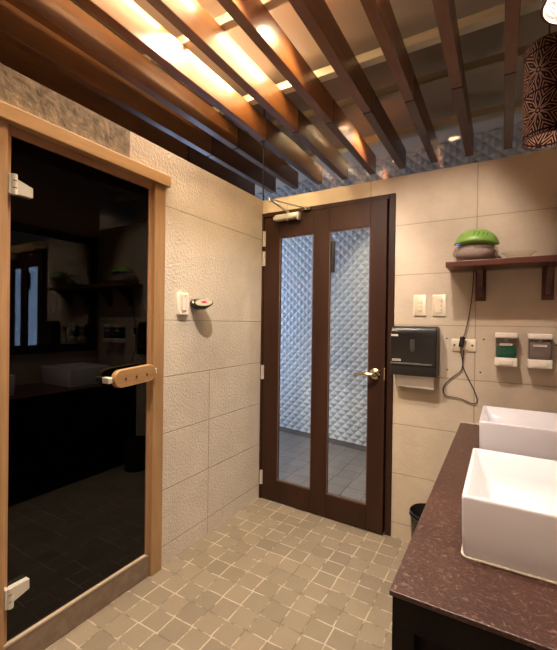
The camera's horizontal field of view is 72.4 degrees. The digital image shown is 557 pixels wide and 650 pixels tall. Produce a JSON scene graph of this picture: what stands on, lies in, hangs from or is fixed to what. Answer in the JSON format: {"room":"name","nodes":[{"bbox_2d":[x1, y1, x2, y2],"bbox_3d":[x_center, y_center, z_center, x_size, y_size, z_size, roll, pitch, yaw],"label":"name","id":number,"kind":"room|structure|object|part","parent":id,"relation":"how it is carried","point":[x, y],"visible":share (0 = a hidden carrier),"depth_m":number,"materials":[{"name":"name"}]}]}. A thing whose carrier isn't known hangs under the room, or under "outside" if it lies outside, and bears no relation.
{"room":"spa bathroom","nodes":[
{"label":"spa bathroom","id":0,"kind":"room"},
{"bbox_2d":[0,63,262,565],"bbox_3d":[-1.038,0.177,1.385,0.126,2.200,3.400,1,0,30],"label":"wall","id":1,"kind":"structure","parent":0,"point":[213,226],"depth_m":2.26,"materials":[{"name":"tile"}]},
{"bbox_2d":[0,100,170,649],"bbox_3d":[-0.841,0.251,1.632,0.137,2.056,0.906,1,0,30],"label":"door","id":2,"kind":"structure","parent":1,"relation":"in","point":[82,221],"depth_m":1.59,"materials":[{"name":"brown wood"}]},
{"bbox_3d":[-1.022,0.279,1.343,0.078,1.998,0.075,1,0,30],"label":"post","id":3,"kind":"part","parent":2,"relation":"part of","materials":[{"name":"brown wood"}]},
{"bbox_3d":[-0.863,1.224,1.676,0.084,0.108,0.662,1,0,30],"label":"sill","id":4,"kind":"part","parent":2,"relation":"part of","materials":[{"name":"paint"}]},
{"bbox_3d":[-0.681,0.240,1.801,0.030,0.082,0.238,1,4,30],"label":"handle","id":5,"kind":"part","parent":2,"relation":"part of","materials":[{"name":"brown wood"}]},
{"bbox_3d":[-0.650,0.280,1.978,0.078,1.998,0.070,1,0,30],"label":"post","id":6,"kind":"part","parent":2,"relation":"part of","materials":[{"name":"brown wood"}]},
{"bbox_2d":[177,293,188,314],"bbox_3d":[-0.528,-0.116,2.110,0.022,0.120,0.076,1,0,30],"label":"wall switch","id":7,"kind":"object","parent":1,"relation":"attached to","point":[182,298],"visible":1,"depth_m":2.10,"materials":[{"name":"white plastic"}]},
{"bbox_2d":[190,298,212,309],"bbox_3d":[-0.441,-0.122,2.204,0.076,0.068,0.134,1,0,30],"label":"wall thermostat","id":8,"kind":"object","parent":1,"relation":"attached to","point":[198,304],"visible":1,"depth_m":2.18,"materials":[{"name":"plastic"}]},
{"bbox_2d":[45,431,409,649],"bbox_3d":[-0.123,1.336,1.976,4.500,0.100,5.350,1,0,30],"label":"floor","id":9,"kind":"structure","parent":0,"point":[273,575],"depth_m":1.87,"materials":[{"name":"beige tile"}]},
{"bbox_2d":[409,503,425,537],"bbox_3d":[0.836,1.167,2.113,0.213,0.261,0.213,1,0,30],"label":"waste bin","id":10,"kind":"object","parent":9,"relation":"on","point":[415,512],"visible":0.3,"depth_m":2.17,"materials":[{"name":"black plastic"}]},
{"bbox_2d":[389,422,556,649],"bbox_3d":[0.870,0.925,1.322,0.576,0.757,1.572,1,0,30],"label":"countertop","id":11,"kind":"structure","parent":9,"relation":"on","point":[443,599],"depth_m":0.79,"materials":[{"name":"brown stone"}]},
{"bbox_2d":[461,448,556,584],"bbox_3d":[0.719,0.480,0.971,0.427,0.147,0.412,1,0,30],"label":"sink","id":12,"kind":"object","parent":11,"relation":"in","point":[509,501],"visible":1,"depth_m":0.89,"materials":[{"name":"white ceramic"}]},
{"bbox_2d":[479,406,556,460],"bbox_3d":[1.118,0.481,1.651,0.427,0.147,0.369,1,0,30],"label":"sink","id":13,"kind":"object","parent":11,"relation":"in","point":[529,433],"visible":0.87,"depth_m":1.57,"materials":[{"name":"white ceramic"}]},
{"bbox_2d":[70,0,556,193],"bbox_3d":[-0.095,-1.694,1.936,4.700,0.100,5.500,1,0,30],"label":"ceiling","id":14,"kind":"structure","parent":0,"point":[485,89],"depth_m":2.33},
{"bbox_2d":[207,136,275,192],"bbox_3d":[-0.302,-1.446,3.509,0.057,0.160,0.996,1,0,30],"label":"ceiling beam","id":15,"kind":"structure","parent":14,"relation":"attached to","point":[224,155],"depth_m":3.40,"materials":[{"name":"brown wood"}]},
{"bbox_2d":[261,119,321,184],"bbox_3d":[0.146,-1.438,3.246,0.057,0.160,0.996,1,0,30],"label":"ceiling beam","id":16,"kind":"structure","parent":14,"relation":"attached to","point":[276,140],"depth_m":3.14,"materials":[{"name":"brown wood"}]},
{"bbox_2d":[292,109,347,179],"bbox_3d":[0.370,-1.435,3.115,0.057,0.160,0.996,1,0,30],"label":"ceiling beam","id":17,"kind":"structure","parent":14,"relation":"attached to","point":[307,133],"depth_m":3.01,"materials":[{"name":"brown wood"}]},
{"bbox_2d":[326,99,375,174],"bbox_3d":[0.594,-1.431,2.983,0.057,0.160,0.996,1,0,30],"label":"ceiling beam","id":18,"kind":"structure","parent":14,"relation":"attached to","point":[341,126],"depth_m":2.88,"materials":[{"name":"brown wood"}]},
{"bbox_2d":[363,87,405,168],"bbox_3d":[0.818,-1.427,2.852,0.057,0.160,0.996,1,0,30],"label":"ceiling beam","id":19,"kind":"structure","parent":14,"relation":"attached to","point":[377,117],"depth_m":2.74,"materials":[{"name":"brown wood"}]},
{"bbox_2d":[405,74,438,162],"bbox_3d":[1.041,-1.423,2.720,0.057,0.160,0.996,1,0,30],"label":"ceiling beam","id":20,"kind":"structure","parent":14,"relation":"attached to","point":[417,109],"depth_m":2.60,"materials":[{"name":"brown wood"}]},
{"bbox_2d":[451,64,473,156],"bbox_3d":[1.265,-1.419,2.589,0.057,0.160,0.996,1,0,30],"label":"ceiling beam","id":21,"kind":"structure","parent":14,"relation":"attached to","point":[460,94],"depth_m":2.47,"materials":[{"name":"brown wood"}]},
{"bbox_2d":[504,71,516,149],"bbox_3d":[1.489,-1.415,2.458,0.057,0.160,0.996,1,0,30],"label":"ceiling beam","id":22,"kind":"structure","parent":14,"relation":"attached to","point":[509,79],"depth_m":2.33,"materials":[{"name":"brown wood"}]},
{"bbox_2d":[522,25,556,149],"bbox_3d":[0.778,-1.077,1.087,0.125,1.097,0.125,1,0,30],"label":"pendant lamp","id":23,"kind":"object","parent":14,"relation":"hanging from","point":[539,121],"visible":1,"depth_m":1.06,"materials":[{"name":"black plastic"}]},
{"bbox_2d":[540,0,556,25],"bbox_3d":[0.530,-1.093,0.646,0.125,1.067,0.125,1,0,30],"label":"pendant lamp","id":24,"kind":"object","parent":14,"relation":"hanging from","point":[548,11],"visible":1,"depth_m":0.70,"materials":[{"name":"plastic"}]},
{"bbox_2d":[255,121,556,445],"bbox_3d":[0.997,-0.176,3.831,4.550,2.930,0.100,1,0,39],"label":"wall","id":25,"kind":"structure","parent":0,"point":[350,279],"depth_m":4.04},
{"bbox_2d":[279,426,365,451],"bbox_3d":[0.955,1.260,3.812,4.550,0.057,0.006,1,0,39],"label":"baseboard","id":26,"kind":"structure","parent":25,"relation":"attached to","point":[283,429],"depth_m":4.10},
{"bbox_2d":[263,148,556,540],"bbox_3d":[0.293,0.188,2.632,4.520,2.200,0.100,1,0,30],"label":"wall","id":27,"kind":"structure","parent":0,"point":[513,198],"depth_m":2.15,"materials":[{"name":"tile"}]},
{"bbox_2d":[259,193,395,535],"bbox_3d":[0.235,0.238,2.488,0.966,2.100,0.405,1,0,30],"label":"door","id":28,"kind":"structure","parent":27,"relation":"in","point":[376,213],"depth_m":2.54,"materials":[{"name":"brown wood"}]},
{"bbox_3d":[0.056,-0.797,2.521,0.152,0.025,0.281,1,0,32],"label":"closer arm","id":29,"kind":"part","parent":28,"relation":"part of","materials":[{"name":"silver metal"}]},
{"bbox_3d":[0.366,-0.456,2.550,0.020,0.210,0.026,1,0,32],"label":"pull plate","id":30,"kind":"part","parent":28,"relation":"part of","materials":[{"name":"silver metal"}]},
{"bbox_3d":[0.523,0.304,2.353,0.129,0.027,0.030,1,0,32],"label":"lever","id":31,"kind":"part","parent":28,"relation":"part of","materials":[{"name":"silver metal"}]},
{"bbox_3d":[0.588,0.303,2.343,0.068,0.068,0.037,1,0,32],"label":"handle","id":32,"kind":"part","parent":28,"relation":"part of","materials":[{"name":"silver metal"}]},
{"bbox_2d":[390,326,439,377],"bbox_3d":[0.792,0.149,2.219,0.254,0.285,0.106,1,0,30],"label":"dispenser","id":33,"kind":"object","parent":27,"relation":"attached to","point":[414,349],"visible":1,"depth_m":2.17,"materials":[{"name":"black plastic"}]},
{"bbox_2d":[396,375,433,389],"bbox_3d":[0.792,0.330,2.214,0.206,0.076,0.014,1,0,30],"label":"paper towel","id":34,"kind":"object","parent":33,"relation":"hanging from","point":[401,380],"visible":0.83,"depth_m":2.21,"materials":[{"name":"white paper"}]},
{"bbox_2d":[413,295,426,315],"bbox_3d":[0.836,-0.115,2.250,0.071,0.126,0.010,1,0,30],"label":"wall switch","id":35,"kind":"object","parent":27,"relation":"attached to","point":[419,300],"visible":1,"depth_m":2.25,"materials":[{"name":"beige plastic"}]},
{"bbox_2d":[432,295,445,315],"bbox_3d":[0.926,-0.112,2.196,0.073,0.126,0.012,1,0,30],"label":"wall switch","id":36,"kind":"object","parent":27,"relation":"attached to","point":[439,301],"visible":1,"depth_m":2.19,"materials":[{"name":"beige plastic"}]},
{"bbox_2d":[451,339,475,351],"bbox_3d":[1.036,0.114,2.132,0.124,0.070,0.010,1,0,30],"label":"wall socket","id":37,"kind":"object","parent":27,"relation":"attached to","point":[470,344],"visible":0.91,"depth_m":2.12,"materials":[{"name":"beige plastic"}]},
{"bbox_2d":[446,255,556,300],"bbox_3d":[1.204,-0.228,1.924,0.642,0.199,0.199,1,0,30],"label":"wall shelf","id":38,"kind":"object","parent":27,"relation":"attached to","point":[548,263],"visible":1,"depth_m":1.93,"materials":[{"name":"red wood"}]},
{"bbox_2d":[442,271,477,403],"bbox_3d":[1.016,0.068,2.127,0.179,0.736,0.032,1,0,30],"label":"power cable","id":39,"kind":"object","parent":38,"relation":"hanging from","point":[462,339],"visible":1,"depth_m":2.11,"materials":[{"name":"black plastic"}]},
{"bbox_3d":[1.018,0.273,2.136,0.179,0.326,0.014,1,0,30],"label":"cord","id":40,"kind":"part","parent":39,"relation":"part of","materials":[{"name":"black rubber"}]},
{"bbox_3d":[1.054,-0.115,2.113,0.052,0.369,0.007,1,0,24],"label":"cord","id":41,"kind":"part","parent":39,"relation":"part of","materials":[{"name":"black rubber"}]},
{"bbox_2d":[452,229,498,260],"bbox_3d":[1.040,-0.417,2.010,0.221,0.172,0.193,1,0,30],"label":"air freshener","id":42,"kind":"object","parent":38,"relation":"on","point":[474,244],"visible":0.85,"depth_m":1.95,"materials":[{"name":"plastic"}]},
{"bbox_3d":[1.040,-0.460,2.000,0.214,0.086,0.180,4,8,30],"label":"lid","id":43,"kind":"part","parent":42,"relation":"part of","materials":[{"name":"green plastic"}]},
{"bbox_2d":[494,332,517,366],"bbox_3d":[1.196,0.128,2.001,0.103,0.175,0.073,1,0,30],"label":"soap dispenser","id":44,"kind":"object","parent":27,"relation":"attached to","point":[505,343],"visible":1,"depth_m":1.99,"materials":[{"name":"white plastic"}]},
{"bbox_3d":[1.214,0.120,2.032,0.097,0.103,0.003,1,0,30],"label":"plate","id":45,"kind":"part","parent":44,"relation":"part of","materials":[{"name":"green plastic"}]},
{"bbox_2d":[527,333,552,368],"bbox_3d":[1.322,0.132,1.927,0.104,0.174,0.073,1,0,30],"label":"soap dispenser","id":46,"kind":"object","parent":27,"relation":"attached to","point":[539,345],"visible":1,"depth_m":1.91,"materials":[{"name":"white plastic"}]},
{"bbox_3d":[1.340,0.123,1.958,0.098,0.102,0.003,1,0,30],"label":"plate","id":47,"kind":"part","parent":46,"relation":"part of","materials":[{"name":"grey plastic"}]},
{"bbox_2d":[459,336,464,347],"bbox_3d":[1.021,0.095,2.119,0.034,0.062,0.020,1,0,30],"label":"plug","id":48,"kind":"object","parent":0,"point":[462,339],"depth_m":2.11,"materials":[{"name":"black plastic"}]},
{"bbox_3d":[-1.855,-0.202,1.865,1.780,2.930,3.600,1,0,30],"label":"wall","id":49,"kind":"structure","parent":0,"visible":0},
{"bbox_2d":[0,38,187,160],"bbox_3d":[-1.636,-1.453,1.747,0.057,0.160,3.376,1,0,30],"label":"ceiling beam","id":50,"kind":"structure","parent":49,"relation":"attached to","point":[11,56],"depth_m":2.39,"materials":[{"name":"brown wood"}]},
{"bbox_2d":[143,0,287,64],"bbox_3d":[-0.460,-1.544,2.050,3.660,0.050,0.048,1,0,30],"label":"batten","id":51,"kind":"object","parent":50,"relation":"on","point":[225,21],"visible":0.02,"depth_m":1.92,"materials":[{"name":"brown wood"}]},
{"bbox_2d":[188,146,254,195],"bbox_3d":[-0.526,-1.450,3.640,0.057,0.160,0.996,1,0,30],"label":"ceiling beam","id":52,"kind":"structure","parent":50,"relation":"attached to","point":[195,157],"depth_m":3.54,"materials":[{"name":"brown wood"}]},
{"bbox_2d":[243,44,529,136],"bbox_3d":[0.364,-1.538,2.721,4.400,0.050,0.060,1,0,30],"label":"batten","id":53,"kind":"object","parent":52,"relation":"on","point":[495,61],"visible":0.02,"depth_m":2.35,"materials":[{"name":"brown wood"}]},
{"bbox_2d":[212,0,540,114],"bbox_3d":[-0.146,-1.544,2.584,3.660,0.050,0.057,1,0,30],"label":"batten","id":54,"kind":"object","parent":50,"relation":"on","point":[494,15],"visible":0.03,"depth_m":2.02,"materials":[{"name":"brown wood"}]},
{"bbox_2d":[0,0,211,155],"bbox_3d":[-1.413,-1.449,1.616,0.057,0.160,3.376,1,0,30],"label":"ceiling beam","id":55,"kind":"structure","parent":49,"relation":"attached to","point":[17,28],"depth_m":2.17,"materials":[{"name":"brown wood"}]},
{"bbox_2d":[5,0,237,148],"bbox_3d":[-1.189,-1.445,1.484,0.057,0.160,3.376,1,0,30],"label":"ceiling beam","id":56,"kind":"structure","parent":49,"relation":"attached to","point":[64,18],"depth_m":2.05,"materials":[{"name":"brown wood"}]},
{"bbox_2d":[233,128,297,188],"bbox_3d":[-0.078,-1.442,3.377,0.057,0.160,0.996,1,0,30],"label":"ceiling beam","id":57,"kind":"structure","parent":56,"relation":"attached to","point":[249,148],"depth_m":3.28,"materials":[{"name":"brown wood"}]},
{"bbox_2d":[280,99,522,164],"bbox_3d":[0.665,-1.537,3.235,4.400,0.050,0.080,1,0,30],"label":"batten","id":58,"kind":"object","parent":57,"relation":"on","point":[496,111],"visible":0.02,"depth_m":2.86,"materials":[{"name":"brown wood"}]},
{"bbox_3d":[-1.051,-0.175,-0.637,2.140,2.930,0.100,1,0,30],"label":"wall","id":59,"kind":"structure","parent":0,"visible":0},
{"bbox_2d":[75,0,266,140],"bbox_3d":[-0.965,-1.442,1.353,0.057,0.160,3.376,1,0,30],"label":"ceiling beam","id":60,"kind":"structure","parent":59,"relation":"attached to","point":[127,18],"depth_m":2.01,"materials":[{"name":"brown wood"}]},
{"bbox_2d":[146,0,297,132],"bbox_3d":[-0.741,-1.438,1.222,0.057,0.160,3.376,1,0,30],"label":"ceiling beam","id":61,"kind":"structure","parent":59,"relation":"attached to","point":[189,17],"depth_m":1.98,"materials":[{"name":"brown wood"}]},
{"bbox_2d":[217,0,332,123],"bbox_3d":[-0.517,-1.434,1.090,0.057,0.160,3.376,1,0,30],"label":"ceiling beam","id":62,"kind":"structure","parent":59,"relation":"attached to","point":[252,16],"depth_m":1.95,"materials":[{"name":"brown wood"}]},
{"bbox_2d":[288,0,370,112],"bbox_3d":[-0.293,-1.430,0.959,0.057,0.160,3.376,1,0,30],"label":"ceiling beam","id":63,"kind":"structure","parent":59,"relation":"attached to","point":[316,16],"depth_m":1.91,"materials":[{"name":"brown wood"}]},
{"bbox_2d":[360,0,413,101],"bbox_3d":[-0.069,-1.426,0.828,0.057,0.160,3.376,1,0,30],"label":"ceiling beam","id":64,"kind":"structure","parent":59,"relation":"attached to","point":[381,17],"depth_m":1.86,"materials":[{"name":"brown wood"}]},
{"bbox_2d":[432,0,462,88],"bbox_3d":[0.155,-1.422,0.696,0.057,0.160,3.376,1,0,30],"label":"ceiling beam","id":65,"kind":"structure","parent":59,"relation":"attached to","point":[445,11],"depth_m":1.81,"materials":[{"name":"brown wood"}]},
{"bbox_2d":[504,0,520,73],"bbox_3d":[0.379,-1.419,0.565,0.057,0.160,3.376,1,0,30],"label":"ceiling beam","id":66,"kind":"structure","parent":59,"relation":"attached to","point":[512,7],"depth_m":1.75,"materials":[{"name":"brown wood"}]}
]}

